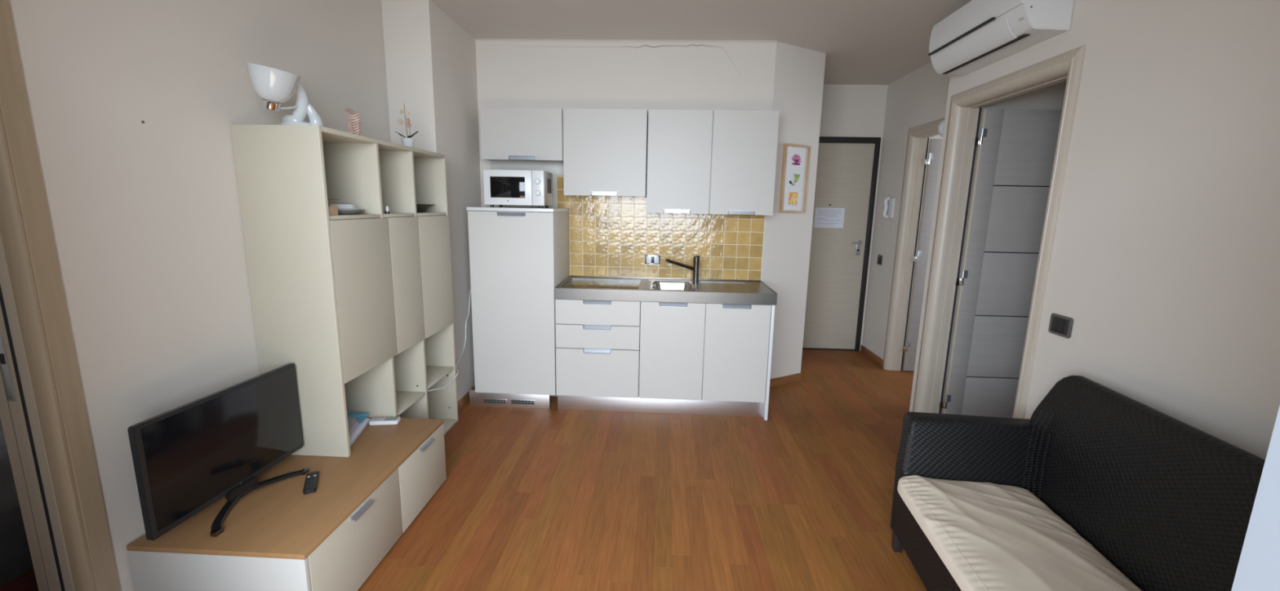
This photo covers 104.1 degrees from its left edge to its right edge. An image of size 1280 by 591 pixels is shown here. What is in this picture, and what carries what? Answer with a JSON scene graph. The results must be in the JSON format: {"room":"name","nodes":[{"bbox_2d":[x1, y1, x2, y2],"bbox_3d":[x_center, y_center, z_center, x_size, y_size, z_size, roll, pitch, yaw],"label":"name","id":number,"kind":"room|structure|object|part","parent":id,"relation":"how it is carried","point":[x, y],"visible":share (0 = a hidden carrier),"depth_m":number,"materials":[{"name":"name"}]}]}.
{"room":"living room with kitchenette","nodes":[
{"label":"living room with kitchenette","id":0,"kind":"room"},
{"bbox_2d":[8,0,391,590],"bbox_3d":[-1.720,-0.208,1.780,0.122,2.689,3.013,2,10,2],"label":"wall","id":1,"kind":"structure","parent":0,"point":[133,104],"depth_m":1.72,"materials":[{"name":"paint"}]},
{"bbox_2d":[0,0,119,590],"bbox_3d":[-1.764,0.181,0.968,0.155,2.210,1.013,2,10,2],"label":"door frame","id":2,"kind":"structure","parent":1,"relation":"in","point":[43,416],"depth_m":1.42,"materials":[{"name":"brown wood"}]},
{"bbox_3d":[-1.775,0.205,1.396,0.022,0.190,0.004,2,10,2],"label":"strike plate","id":3,"kind":"part","parent":2,"relation":"part of","materials":[{"name":"silver metal"}]},
{"bbox_2d":[381,0,481,401],"bbox_3d":[-1.484,-0.551,3.704,0.412,2.689,0.912,2,10,2],"label":"wall column","id":4,"kind":"structure","parent":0,"point":[431,64],"depth_m":3.31,"materials":[{"name":"paint"}]},
{"bbox_2d":[457,385,475,412],"bbox_3d":[-1.300,0.756,3.853,0.014,0.070,0.762,2,10,2],"label":"baseboard","id":5,"kind":"structure","parent":4,"relation":"attached to","point":[464,399],"depth_m":3.69,"materials":[{"name":"brown wood"}]},
{"bbox_2d":[475,44,776,280],"bbox_3d":[-0.140,-0.582,4.015,2.244,2.689,0.162,2,10,2],"label":"wall","id":6,"kind":"structure","parent":0,"point":[610,236],"depth_m":3.80,"materials":[{"name":"paint"}]},
{"bbox_2d":[479,107,563,162],"bbox_3d":[-0.864,-1.198,3.749,0.607,0.365,0.212,2,10,2],"label":"upper cabinet","id":7,"kind":"object","parent":6,"relation":"attached to","point":[506,134],"visible":0.88,"depth_m":3.65,"materials":[{"name":"white laminate"}]},
{"bbox_3d":[-0.871,-1.017,3.685,0.189,0.028,0.022,2,10,2],"label":"handle","id":8,"kind":"part","parent":7,"relation":"part of","materials":[{"name":"silver metal"}]},
{"bbox_2d":[489,161,563,175],"bbox_3d":[-0.868,-0.989,3.900,0.609,0.096,0.011,2,10,2],"label":"wall panel","id":9,"kind":"object","parent":6,"relation":"attached to","point":[557,169],"visible":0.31,"depth_m":3.89,"materials":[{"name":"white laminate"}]},
{"bbox_2d":[563,108,648,196],"bbox_3d":[-0.253,-1.058,3.745,0.610,0.615,0.212,2,10,2],"label":"upper cabinet","id":10,"kind":"object","parent":6,"relation":"attached to","point":[605,150],"visible":0.98,"depth_m":3.64,"materials":[{"name":"white laminate"}]},
{"bbox_3d":[-0.265,-0.755,3.703,0.189,0.028,0.022,2,10,2],"label":"handle","id":11,"kind":"part","parent":10,"relation":"part of","materials":[{"name":"silver metal"}]},
{"bbox_2d":[474,38,777,45],"bbox_3d":[-0.119,-1.875,3.696,2.244,0.030,0.030,2,10,2],"label":"trim","id":12,"kind":"structure","parent":6,"relation":"attached to","point":[501,42],"depth_m":3.70,"materials":[{"name":"paint"}]},
{"bbox_2d":[644,254,660,264],"bbox_3d":[0.100,-0.284,3.968,0.122,0.077,0.014,2,10,2],"label":"wall socket","id":13,"kind":"object","parent":6,"relation":"attached to","point":[649,259],"visible":1,"depth_m":3.96,"materials":[{"name":"silver metal"}]},
{"bbox_2d":[646,109,779,215],"bbox_3d":[0.523,-0.979,3.722,0.929,0.733,0.212,2,10,2],"label":"upper cabinet","id":14,"kind":"object","parent":6,"relation":"attached to","point":[700,162],"visible":1,"depth_m":3.62,"materials":[{"name":"white laminate"}]},
{"bbox_3d":[0.275,-0.624,3.701,0.189,0.028,0.022,2,10,2],"label":"handle","id":15,"kind":"part","parent":14,"relation":"part of","materials":[{"name":"silver metal"}]},
{"bbox_3d":[0.284,-0.969,3.642,0.460,0.733,0.020,2,10,2],"label":"door","id":16,"kind":"part","parent":14,"relation":"part of","materials":[{"name":"white laminate"}]},
{"bbox_3d":[0.747,-0.611,3.681,0.189,0.028,0.022,2,10,2],"label":"handle","id":17,"kind":"part","parent":14,"relation":"part of","materials":[{"name":"silver metal"}]},
{"bbox_3d":[0.751,-0.957,3.622,0.462,0.733,0.020,2,10,2],"label":"door","id":18,"kind":"part","parent":14,"relation":"part of","materials":[{"name":"white laminate"}]},
{"bbox_2d":[357,348,927,590],"bbox_3d":[-0.170,1.101,2.825,8.721,0.200,5.650,2,10,2],"label":"floor","id":19,"kind":"structure","parent":0,"point":[800,498],"depth_m":2.57,"materials":[{"name":"brown wood"}]},
{"bbox_2d":[0,417,38,590],"bbox_3d":[-3.083,0.739,2.136,2.300,0.606,2.150,2,10,2],"label":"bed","id":20,"kind":"object","parent":19,"relation":"on","point":[17,573],"visible":0.02,"depth_m":1.59,"materials":[{"name":"red fabric"}]},
{"bbox_2d":[126,417,446,590],"bbox_3d":[-1.359,0.914,2.171,0.620,0.356,1.042,2,10,2],"label":"tv stand","id":21,"kind":"object","parent":19,"relation":"on","point":[277,536],"visible":0.88,"depth_m":1.84,"materials":[{"name":"brown wood"}]},
{"bbox_2d":[127,363,309,540],"bbox_3d":[-1.490,0.562,1.866,0.159,0.440,0.642,2,10,5],"label":"television","id":22,"kind":"object","parent":21,"relation":"on","point":[192,455],"visible":1,"depth_m":1.78,"materials":[{"name":"black plastic"}]},
{"bbox_3d":[-1.392,1.007,1.670,0.601,0.326,0.019,2,10,2],"label":"panel","id":23,"kind":"part","parent":21,"relation":"part of","materials":[{"name":"white laminate"}]},
{"bbox_2d":[302,471,319,494],"bbox_3d":[-1.324,0.752,2.011,0.044,0.020,0.150,-4,12,-28],"label":"remote control","id":24,"kind":"object","parent":21,"relation":"on","point":[310,486],"visible":1,"depth_m":1.99,"materials":[{"name":"black plastic"}]},
{"bbox_2d":[230,124,458,457],"bbox_3d":[-1.446,0.090,2.724,0.362,1.776,1.183,2,10,2],"label":"tall cabinet","id":25,"kind":"object","parent":21,"relation":"on","point":[361,304],"visible":0.77,"depth_m":2.25,"materials":[{"name":"beige laminate"}]},
{"bbox_3d":[-1.619,-0.089,2.700,0.008,1.417,1.179,2,10,2],"label":"panel","id":26,"kind":"part","parent":25,"relation":"part of","materials":[{"name":"beige laminate"}]},
{"bbox_2d":[244,62,323,126],"bbox_3d":[-1.410,-0.782,1.991,0.169,0.211,0.324,-1,10,-10],"label":"table lamp","id":27,"kind":"object","parent":25,"relation":"on","point":[275,86],"visible":0.87,"depth_m":1.90,"materials":[{"name":"grey ceramic"}]},
{"bbox_3d":[-1.396,-0.806,1.910,0.169,0.134,0.172,2,10,2],"label":"lamp shade","id":28,"kind":"part","parent":27,"relation":"part of","materials":[{"name":"white glass"}]},
{"bbox_3d":[-1.382,-0.779,2.033,0.204,0.176,0.071,10,13,40],"label":"arm","id":29,"kind":"part","parent":27,"relation":"part of","materials":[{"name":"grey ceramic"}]},
{"bbox_3d":[-1.469,0.018,2.121,0.356,1.419,0.020,2,10,2],"label":"panel","id":30,"kind":"part","parent":25,"relation":"part of","materials":[{"name":"beige laminate"}]},
{"bbox_2d":[327,199,339,215],"bbox_3d":[-1.338,-0.377,2.130,0.075,0.069,0.075,2,10,2],"label":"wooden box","id":31,"kind":"object","parent":25,"relation":"on","point":[333,210],"visible":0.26,"depth_m":2.13,"materials":[{"name":"brown wood"}]},
{"bbox_2d":[328,204,365,214],"bbox_3d":[-1.387,-0.399,2.308,0.202,0.047,0.242,2,10,2],"label":"serving dish","id":32,"kind":"object","parent":25,"relation":"on","point":[343,209],"visible":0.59,"depth_m":2.27,"materials":[{"name":"grey"}]},
{"bbox_3d":[-1.387,-0.409,2.307,0.151,0.025,0.187,-2,11,-16],"label":"lid","id":33,"kind":"part","parent":32,"relation":"part of","materials":[{"name":"grey ceramic"}]},
{"bbox_3d":[-1.388,-0.387,2.311,0.202,0.022,0.242,2,10,2],"label":"dish","id":34,"kind":"part","parent":32,"relation":"part of","materials":[{"name":"grey ceramic"}]},
{"bbox_2d":[345,108,361,135],"bbox_3d":[-1.377,-0.827,2.405,0.074,0.146,0.028,2,10,2],"label":"carved ornament","id":35,"kind":"object","parent":25,"relation":"on","point":[355,121],"visible":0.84,"depth_m":2.40,"materials":[{"name":"pink ceramic"}]},
{"bbox_3d":[-1.455,-0.360,2.261,0.352,0.016,0.391,2,10,2],"label":"shelf","id":36,"kind":"part","parent":25,"relation":"part of","materials":[{"name":"beige laminate"}]},
{"bbox_3d":[-1.289,-0.001,2.347,0.022,0.710,0.445,2,10,2],"label":"door","id":37,"kind":"part","parent":25,"relation":"part of","materials":[{"name":"beige laminate"}]},
{"bbox_3d":[-1.428,-0.773,2.568,0.357,0.020,1.143,2,10,2],"label":"panel","id":38,"kind":"part","parent":25,"relation":"part of","materials":[{"name":"beige laminate"}]},
{"bbox_2d":[385,205,390,213],"bbox_3d":[-1.282,-0.433,2.531,0.022,0.040,0.022,2,10,2],"label":"bottle","id":39,"kind":"object","parent":25,"relation":"on","point":[387,209],"visible":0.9,"depth_m":2.52,"materials":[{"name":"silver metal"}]},
{"bbox_3d":[-1.437,-0.426,2.631,0.352,0.016,0.321,2,10,2],"label":"shelf","id":40,"kind":"part","parent":25,"relation":"part of","materials":[{"name":"beige laminate"}]},
{"bbox_3d":[-1.272,-0.068,2.719,0.022,0.710,0.305,2,10,2],"label":"door","id":41,"kind":"part","parent":25,"relation":"part of","materials":[{"name":"beige laminate"}]},
{"bbox_2d":[395,103,418,147],"bbox_3d":[-1.291,-0.939,2.769,0.128,0.240,0.077,2,10,2],"label":"potted orchid","id":42,"kind":"object","parent":25,"relation":"on","point":[409,141],"visible":0.91,"depth_m":2.76,"materials":[{"name":"grey ceramic"}]},
{"bbox_3d":[-1.323,-0.961,2.760,0.038,0.040,0.005,2,10,2],"label":"flower","id":43,"kind":"part","parent":42,"relation":"part of","materials":[{"name":"beige plant"}]},
{"bbox_3d":[-1.295,-0.848,2.788,0.072,0.054,0.072,2,10,2],"label":"pot","id":44,"kind":"part","parent":42,"relation":"part of","materials":[{"name":"grey ceramic"}]},
{"bbox_3d":[-1.458,0.604,2.817,0.350,0.016,0.321,2,10,2],"label":"shelf","id":45,"kind":"part","parent":25,"relation":"part of","materials":[{"name":"beige laminate"}]},
{"bbox_2d":[416,204,435,213],"bbox_3d":[-1.389,-0.525,3.000,0.293,0.049,0.350,2,10,2],"label":"bowl","id":46,"kind":"object","parent":25,"relation":"on","point":[420,207],"visible":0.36,"depth_m":2.95,"materials":[{"name":"black ceramic"}]},
{"bbox_3d":[-1.419,-0.492,3.001,0.352,0.016,0.391,2,10,2],"label":"shelf","id":47,"kind":"part","parent":25,"relation":"part of","materials":[{"name":"beige laminate"}]},
{"bbox_3d":[-1.255,-0.131,3.070,0.022,0.710,0.404,2,10,2],"label":"door","id":48,"kind":"part","parent":25,"relation":"part of","materials":[{"name":"beige laminate"}]},
{"bbox_3d":[-1.418,-0.012,3.296,0.356,1.776,0.020,2,10,2],"label":"panel","id":49,"kind":"part","parent":25,"relation":"part of","materials":[{"name":"beige laminate"}]},
{"bbox_3d":[-1.440,0.518,3.183,0.350,0.018,0.391,2,10,2],"label":"shelf","id":50,"kind":"part","parent":25,"relation":"part of","materials":[{"name":"beige laminate"}]},
{"bbox_3d":[-1.445,0.889,3.250,0.354,0.018,0.391,2,10,2],"label":"panel","id":51,"kind":"part","parent":25,"relation":"part of","materials":[{"name":"beige laminate"}]},
{"bbox_2d":[427,288,471,391],"bbox_3d":[-1.263,0.260,3.435,0.063,0.570,0.944,1,10,-1],"label":"power cable","id":52,"kind":"object","parent":25,"relation":"attached to","point":[470,289],"visible":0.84,"depth_m":3.62,"materials":[{"name":"white plastic"}]},
{"bbox_3d":[-1.087,0.963,1.944,0.019,0.322,0.563,2,10,2],"label":"flap door","id":53,"kind":"part","parent":21,"relation":"part of","materials":[{"name":"beige laminate"}]},
{"bbox_2d":[346,410,370,446],"bbox_3d":[-1.483,0.657,2.447,0.305,0.044,0.350,2,10,2],"label":"stack","id":54,"kind":"object","parent":21,"relation":"on","point":[357,422],"visible":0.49,"depth_m":2.50,"materials":[{"name":"grey paper"}]},
{"bbox_3d":[-1.066,0.823,1.918,0.018,0.014,0.124,2,10,2],"label":"handle","id":55,"kind":"part","parent":21,"relation":"part of","materials":[{"name":"silver metal"}]},
{"bbox_2d":[368,416,400,425],"bbox_3d":[-1.319,0.648,2.582,0.140,0.021,0.055,0,10,-7],"label":"remote control","id":56,"kind":"object","parent":21,"relation":"on","point":[375,420],"visible":1,"depth_m":2.56,"materials":[{"name":"white plastic"}]},
{"bbox_3d":[-1.063,0.872,2.448,0.019,0.322,0.453,2,10,2],"label":"flap door","id":57,"kind":"part","parent":21,"relation":"part of","materials":[{"name":"beige laminate"}]},
{"bbox_3d":[-1.041,0.729,2.443,0.018,0.014,0.128,2,10,2],"label":"handle","id":58,"kind":"part","parent":21,"relation":"part of","materials":[{"name":"silver metal"}]},
{"bbox_2d":[466,206,569,408],"bbox_3d":[-0.910,0.072,3.788,0.657,1.455,0.588,2,10,2],"label":"cabinet","id":59,"kind":"object","parent":19,"relation":"on","point":[518,256],"visible":0.93,"depth_m":3.50,"materials":[{"name":"white laminate"}]},
{"bbox_3d":[-0.873,-0.550,3.389,0.189,0.028,0.022,2,10,2],"label":"handle","id":60,"kind":"part","parent":59,"relation":"part of","materials":[{"name":"silver metal"}]},
{"bbox_2d":[483,169,552,208],"bbox_3d":[-0.850,-0.745,3.514,0.415,0.252,0.306,2,10,2],"label":"microwave","id":61,"kind":"object","parent":59,"relation":"on","point":[501,187],"visible":0.95,"depth_m":3.38,"materials":[{"name":"grey metal"}]},
{"bbox_3d":[-0.898,-0.734,3.396,0.331,0.234,0.023,2,10,2],"label":"door","id":62,"kind":"part","parent":61,"relation":"part of","materials":[{"name":"white plastic"}]},
{"bbox_3d":[-0.690,-0.767,3.360,0.040,0.040,0.019,2,10,2],"label":"knob","id":63,"kind":"part","parent":61,"relation":"part of","materials":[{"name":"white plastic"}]},
{"bbox_3d":[-0.690,-0.728,3.387,0.082,0.234,0.023,2,10,2],"label":"control panel","id":64,"kind":"part","parent":61,"relation":"part of","materials":[{"name":"white plastic"}]},
{"bbox_3d":[-0.691,-0.692,3.373,0.040,0.040,0.019,2,10,2],"label":"knob","id":65,"kind":"part","parent":61,"relation":"part of","materials":[{"name":"white plastic"}]},
{"bbox_3d":[-0.865,-0.632,3.659,0.595,0.023,0.588,2,10,2],"label":"panel","id":66,"kind":"part","parent":59,"relation":"part of","materials":[{"name":"white laminate"}]},
{"bbox_2d":[555,298,640,398],"bbox_3d":[-0.288,0.330,3.806,0.594,0.708,0.586,2,10,2],"label":"base cabinet","id":67,"kind":"object","parent":19,"relation":"on","point":[597,342],"visible":0.95,"depth_m":3.52,"materials":[{"name":"white laminate"}]},
{"bbox_3d":[-0.300,0.225,3.501,0.189,0.028,0.022,2,10,2],"label":"handle","id":68,"kind":"part","parent":67,"relation":"part of","materials":[{"name":"silver metal"}]},
{"bbox_3d":[-0.303,0.396,3.532,0.189,0.028,0.022,2,10,2],"label":"handle","id":69,"kind":"part","parent":67,"relation":"part of","materials":[{"name":"silver metal"}]},
{"bbox_3d":[-0.296,0.118,3.485,0.589,0.173,0.020,2,10,2],"label":"drawer","id":70,"kind":"part","parent":67,"relation":"part of","materials":[{"name":"white laminate"}]},
{"bbox_3d":[-0.296,0.049,3.469,0.189,0.028,0.022,2,10,2],"label":"handle","id":71,"kind":"part","parent":67,"relation":"part of","materials":[{"name":"silver metal"}]},
{"bbox_3d":[-0.300,0.291,3.516,0.589,0.167,0.020,2,10,2],"label":"drawer","id":72,"kind":"part","parent":67,"relation":"part of","materials":[{"name":"white laminate"}]},
{"bbox_3d":[-0.305,0.552,3.563,0.589,0.351,0.020,2,10,2],"label":"drawer","id":73,"kind":"part","parent":67,"relation":"part of","materials":[{"name":"white laminate"}]},
{"bbox_2d":[557,395,764,417],"bbox_3d":[0.142,0.798,3.629,1.493,0.122,0.015,2,10,2],"label":"board","id":74,"kind":"object","parent":19,"relation":"on","point":[725,408],"visible":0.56,"depth_m":3.62,"materials":[{"name":"silver metal"}]},
{"bbox_2d":[639,301,775,420],"bbox_3d":[0.470,0.413,3.785,0.919,0.836,0.586,2,10,2],"label":"base cabinet","id":75,"kind":"object","parent":19,"relation":"on","point":[689,351],"visible":0.9,"depth_m":3.49,"materials":[{"name":"white laminate"}]},
{"bbox_2d":[554,275,777,305],"bbox_3d":[0.183,-0.005,3.722,1.524,0.170,0.587,2,10,2],"label":"countertop","id":76,"kind":"structure","parent":75,"relation":"on","point":[574,287],"depth_m":3.46,"materials":[{"name":"silver metal"}]},
{"bbox_2d":[562,278,640,288],"bbox_3d":[-0.271,-0.085,3.705,0.537,0.003,0.430,2,10,2],"label":"cooktop","id":77,"kind":"object","parent":76,"relation":"in","point":[602,283],"depth_m":3.70,"materials":[{"name":"grey metal"}]},
{"bbox_2d":[649,280,695,290],"bbox_3d":[0.237,0.003,3.704,0.318,0.161,0.407,2,10,2],"label":"sink","id":78,"kind":"object","parent":76,"relation":"in","point":[654,285],"depth_m":3.88,"materials":[{"name":"silver metal"}]},
{"bbox_2d":[665,255,699,282],"bbox_3d":[0.326,-0.197,3.784,0.304,0.205,0.060,-5,12,-29],"label":"tap","id":79,"kind":"object","parent":76,"relation":"on","point":[695,267],"visible":1,"depth_m":3.81,"materials":[{"name":"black metal"}]},
{"bbox_3d":[0.314,-0.230,3.774,0.278,0.107,0.028,-4,12,-28],"label":"spout","id":80,"kind":"part","parent":79,"relation":"part of","materials":[{"name":"silver metal"}]},
{"bbox_3d":[0.222,0.393,3.509,0.444,0.703,0.020,2,10,2],"label":"door","id":81,"kind":"part","parent":75,"relation":"part of","materials":[{"name":"white laminate"}]},
{"bbox_3d":[0.230,0.063,3.447,0.189,0.028,0.022,2,10,2],"label":"handle","id":82,"kind":"part","parent":75,"relation":"part of","materials":[{"name":"silver metal"}]},
{"bbox_3d":[0.452,0.114,3.470,0.895,0.136,0.018,2,10,2],"label":"rail","id":83,"kind":"part","parent":75,"relation":"part of","materials":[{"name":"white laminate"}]},
{"bbox_3d":[0.670,0.405,3.490,0.442,0.703,0.020,2,10,2],"label":"door","id":84,"kind":"part","parent":75,"relation":"part of","materials":[{"name":"white laminate"}]},
{"bbox_3d":[0.666,0.075,3.428,0.189,0.028,0.022,2,10,2],"label":"handle","id":85,"kind":"part","parent":75,"relation":"part of","materials":[{"name":"silver metal"}]},
{"bbox_3d":[0.918,0.426,3.766,0.021,0.836,0.586,2,10,2],"label":"panel","id":86,"kind":"part","parent":75,"relation":"part of","materials":[{"name":"white plastic"}]},
{"bbox_2d":[890,375,1265,590],"bbox_3d":[1.367,0.833,1.523,0.670,0.850,1.508,3,10,8],"label":"sofa","id":87,"kind":"object","parent":19,"relation":"on","point":[1167,501],"visible":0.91,"depth_m":1.72,"materials":[{"name":"grey"}]},
{"bbox_3d":[1.145,1.064,2.213,0.045,0.140,0.050,3,10,8],"label":"leg","id":88,"kind":"part","parent":87,"relation":"part of","materials":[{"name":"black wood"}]},
{"bbox_3d":[1.418,0.789,2.190,0.585,0.500,0.179,3,10,8],"label":"arm","id":89,"kind":"part","parent":87,"relation":"part of","materials":[{"name":"fabric"}]},
{"bbox_2d":[897,475,1142,590],"bbox_3d":[1.265,0.883,1.549,0.528,0.073,1.153,3,10,8],"label":"seat cushion","id":90,"kind":"object","parent":87,"relation":"on","point":[989,536],"visible":1,"depth_m":1.69,"materials":[{"name":"beige fabric"}]},
{"bbox_3d":[1.617,0.794,1.480,0.165,0.750,1.485,3,10,8],"label":"backrest","id":91,"kind":"part","parent":87,"relation":"part of","materials":[{"name":"fabric"}]},
{"bbox_2d":[430,0,972,84],"bbox_3d":[-0.094,-1.756,2.537,8.700,0.150,5.200,2,10,2],"label":"ceiling","id":92,"kind":"structure","parent":0,"point":[863,42],"depth_m":3.32,"materials":[{"name":"paint"}]},
{"bbox_2d":[761,41,826,378],"bbox_3d":[1.229,-0.647,4.525,0.444,2.689,1.292,2,10,2],"label":"wall","id":93,"kind":"structure","parent":0,"point":[799,72],"depth_m":4.00,"materials":[{"name":"paint"}]},
{"bbox_2d":[769,373,801,387],"bbox_3d":[1.184,0.732,4.254,0.524,0.070,0.014,-5,12,-29],"label":"baseboard","id":94,"kind":"structure","parent":93,"relation":"attached to","point":[777,381],"depth_m":4.28,"materials":[{"name":"brown wood"}]},
{"bbox_2d":[778,143,810,213],"bbox_3d":[1.225,-0.920,3.951,0.265,0.520,0.029,-5,12,-29],"label":"framed picture","id":95,"kind":"object","parent":93,"relation":"attached to","point":[796,158],"visible":1,"depth_m":3.95,"materials":[{"name":"paper"}]},
{"bbox_2d":[788,192,797,204],"bbox_3d":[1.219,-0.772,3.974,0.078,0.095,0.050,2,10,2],"label":"print","id":96,"kind":"object","parent":95,"relation":"attached to","point":[793,197],"depth_m":3.97},
{"bbox_2d":[791,153,800,163],"bbox_3d":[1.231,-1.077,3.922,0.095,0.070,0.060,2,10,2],"label":"print","id":97,"kind":"object","parent":95,"relation":"on","point":[796,157],"depth_m":3.92},
{"bbox_2d":[794,173,799,182],"bbox_3d":[1.244,-0.928,3.958,0.069,0.070,0.001,-5,12,-29],"label":"print","id":98,"kind":"object","parent":95,"relation":"attached to","point":[797,176],"depth_m":3.96},
{"bbox_2d":[819,84,888,351],"bbox_3d":[1.927,-0.757,5.206,1.185,2.689,0.150,2,10,2],"label":"wall","id":99,"kind":"structure","parent":0,"point":[846,110],"depth_m":4.93,"materials":[{"name":"paint"}]},
{"bbox_2d":[802,136,880,351],"bbox_3d":[1.935,-0.502,5.184,0.874,2.196,0.142,2,10,2],"label":"door","id":100,"kind":"structure","parent":99,"relation":"in","point":[846,171],"depth_m":5.17,"materials":[{"name":"beige wood"}]},
{"bbox_2d":[813,207,844,228],"bbox_3d":[1.943,-0.796,5.120,0.296,0.203,0.003,2,10,2],"label":"paper notice","id":101,"kind":"object","parent":100,"relation":"attached to","point":[824,217],"visible":1,"depth_m":5.12,"materials":[{"name":"white paper"}]},
{"bbox_3d":[2.217,-0.543,5.121,0.102,0.020,0.059,2,10,2],"label":"handle","id":102,"kind":"part","parent":100,"relation":"part of","materials":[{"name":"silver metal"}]},
{"bbox_3d":[2.256,-0.491,5.160,0.040,0.155,0.008,2,10,2],"label":"handle plate","id":103,"kind":"part","parent":100,"relation":"part of","materials":[{"name":"silver metal"}]},
{"bbox_3d":[2.351,-0.495,5.189,0.042,2.196,0.095,2,10,2],"label":"frame","id":104,"kind":"part","parent":100,"relation":"part of","materials":[{"name":"black"}]},
{"bbox_2d":[862,62,950,359],"bbox_3d":[2.412,-0.568,4.211,0.120,2.689,1.827,2,10,2],"label":"wall","id":105,"kind":"structure","parent":0,"point":[919,97],"depth_m":4.73,"materials":[{"name":"paint"}]},
{"bbox_2d":[860,344,883,367],"bbox_3d":[2.350,0.608,5.063,0.014,0.070,0.541,2,10,2],"label":"baseboard","id":106,"kind":"structure","parent":105,"relation":"attached to","point":[870,354],"depth_m":5.03,"materials":[{"name":"brown wood"}]},
{"bbox_2d":[877,254,882,265],"bbox_3d":[2.372,-0.353,4.940,0.010,0.095,0.090,2,10,2],"label":"switch","id":107,"kind":"object","parent":105,"relation":"attached to","point":[879,257],"visible":1,"depth_m":4.93,"materials":[{"name":"black plastic"}]},
{"bbox_2d":[882,196,895,231],"bbox_3d":[2.342,-0.767,4.732,0.075,0.334,0.126,2,10,2],"label":"intercom","id":108,"kind":"object","parent":105,"relation":"attached to","point":[889,203],"visible":1,"depth_m":4.71,"materials":[{"name":"white plastic"}]},
{"bbox_2d":[882,117,945,371],"bbox_3d":[2.799,-0.290,4.097,0.956,2.198,0.990,2,10,2],"label":"door","id":109,"kind":"structure","parent":105,"relation":"in","point":[916,161],"depth_m":4.49,"materials":[{"name":"brown wood"}]},
{"bbox_2d":[904,80,1066,351],"bbox_3d":[3.128,-0.273,2.659,2.194,2.689,5.217,2,10,2],"label":"wall","id":110,"kind":"structure","parent":0,"point":[1051,97],"depth_m":3.04,"materials":[{"name":"paint"}]},
{"bbox_2d":[909,0,1279,459],"bbox_3d":[2.110,-0.125,1.728,0.488,2.689,3.240,2,10,2],"label":"wall","id":111,"kind":"structure","parent":0,"point":[1165,264],"depth_m":1.76,"materials":[{"name":"paint"}]},
{"bbox_2d":[937,119,944,137],"bbox_3d":[2.045,-1.107,3.287,0.132,0.132,0.166,2,10,2],"label":"wall lamp","id":112,"kind":"object","parent":111,"relation":"attached to","point":[940,127],"visible":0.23,"depth_m":3.29,"materials":[{"name":"white glass"}]},
{"bbox_2d":[912,44,1086,418],"bbox_3d":[2.369,-0.064,2.800,0.956,2.198,1.000,2,10,2],"label":"door","id":113,"kind":"structure","parent":111,"relation":"in","point":[1022,155],"depth_m":3.13,"materials":[{"name":"grey wood"}]},
{"bbox_3d":[2.448,0.742,3.326,0.586,0.395,0.006,2,10,2],"label":"panel","id":114,"kind":"part","parent":113,"relation":"part of","materials":[{"name":"grey wood"}]},
{"bbox_3d":[2.456,0.340,3.253,0.586,0.409,0.006,2,10,2],"label":"panel","id":115,"kind":"part","parent":113,"relation":"part of","materials":[{"name":"grey wood"}]},
{"bbox_3d":[2.464,-0.066,3.180,0.586,0.404,0.006,2,10,2],"label":"panel","id":116,"kind":"part","parent":113,"relation":"part of","materials":[{"name":"grey wood"}]},
{"bbox_3d":[2.471,-0.469,3.107,0.586,0.404,0.006,2,10,2],"label":"panel","id":117,"kind":"part","parent":113,"relation":"part of","materials":[{"name":"grey wood"}]},
{"bbox_3d":[2.480,-0.892,3.030,0.586,0.443,0.006,2,10,2],"label":"panel","id":118,"kind":"part","parent":113,"relation":"part of","materials":[{"name":"grey wood"}]},
{"bbox_2d":[928,0,1074,75],"bbox_3d":[1.813,-1.398,2.589,0.244,0.294,0.796,2,10,2],"label":"air conditioner","id":119,"kind":"object","parent":111,"relation":"attached to","point":[980,33],"visible":1,"depth_m":2.48,"materials":[{"name":"white plastic"}]},
{"bbox_2d":[942,34,1030,74],"bbox_3d":[1.796,-1.260,2.634,0.026,0.006,0.688,2,10,2],"label":"outlet","id":120,"kind":"object","parent":119,"relation":"attached to","point":[1016,37],"depth_m":2.57,"materials":[{"name":"grey plastic"}]},
{"bbox_2d":[1048,313,1073,337],"bbox_3d":[1.873,0.134,2.224,0.012,0.091,0.122,2,10,2],"label":"light switch","id":121,"kind":"object","parent":111,"relation":"attached to","point":[1060,325],"visible":1,"depth_m":2.21,"materials":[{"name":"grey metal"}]},
{"bbox_2d":[1231,405,1279,590],"bbox_3d":[0.036,0.081,0.369,3.527,2.689,0.300,2,10,2],"label":"wall","id":122,"kind":"structure","parent":0,"point":[1258,569],"depth_m":0.51,"materials":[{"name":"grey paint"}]}
]}

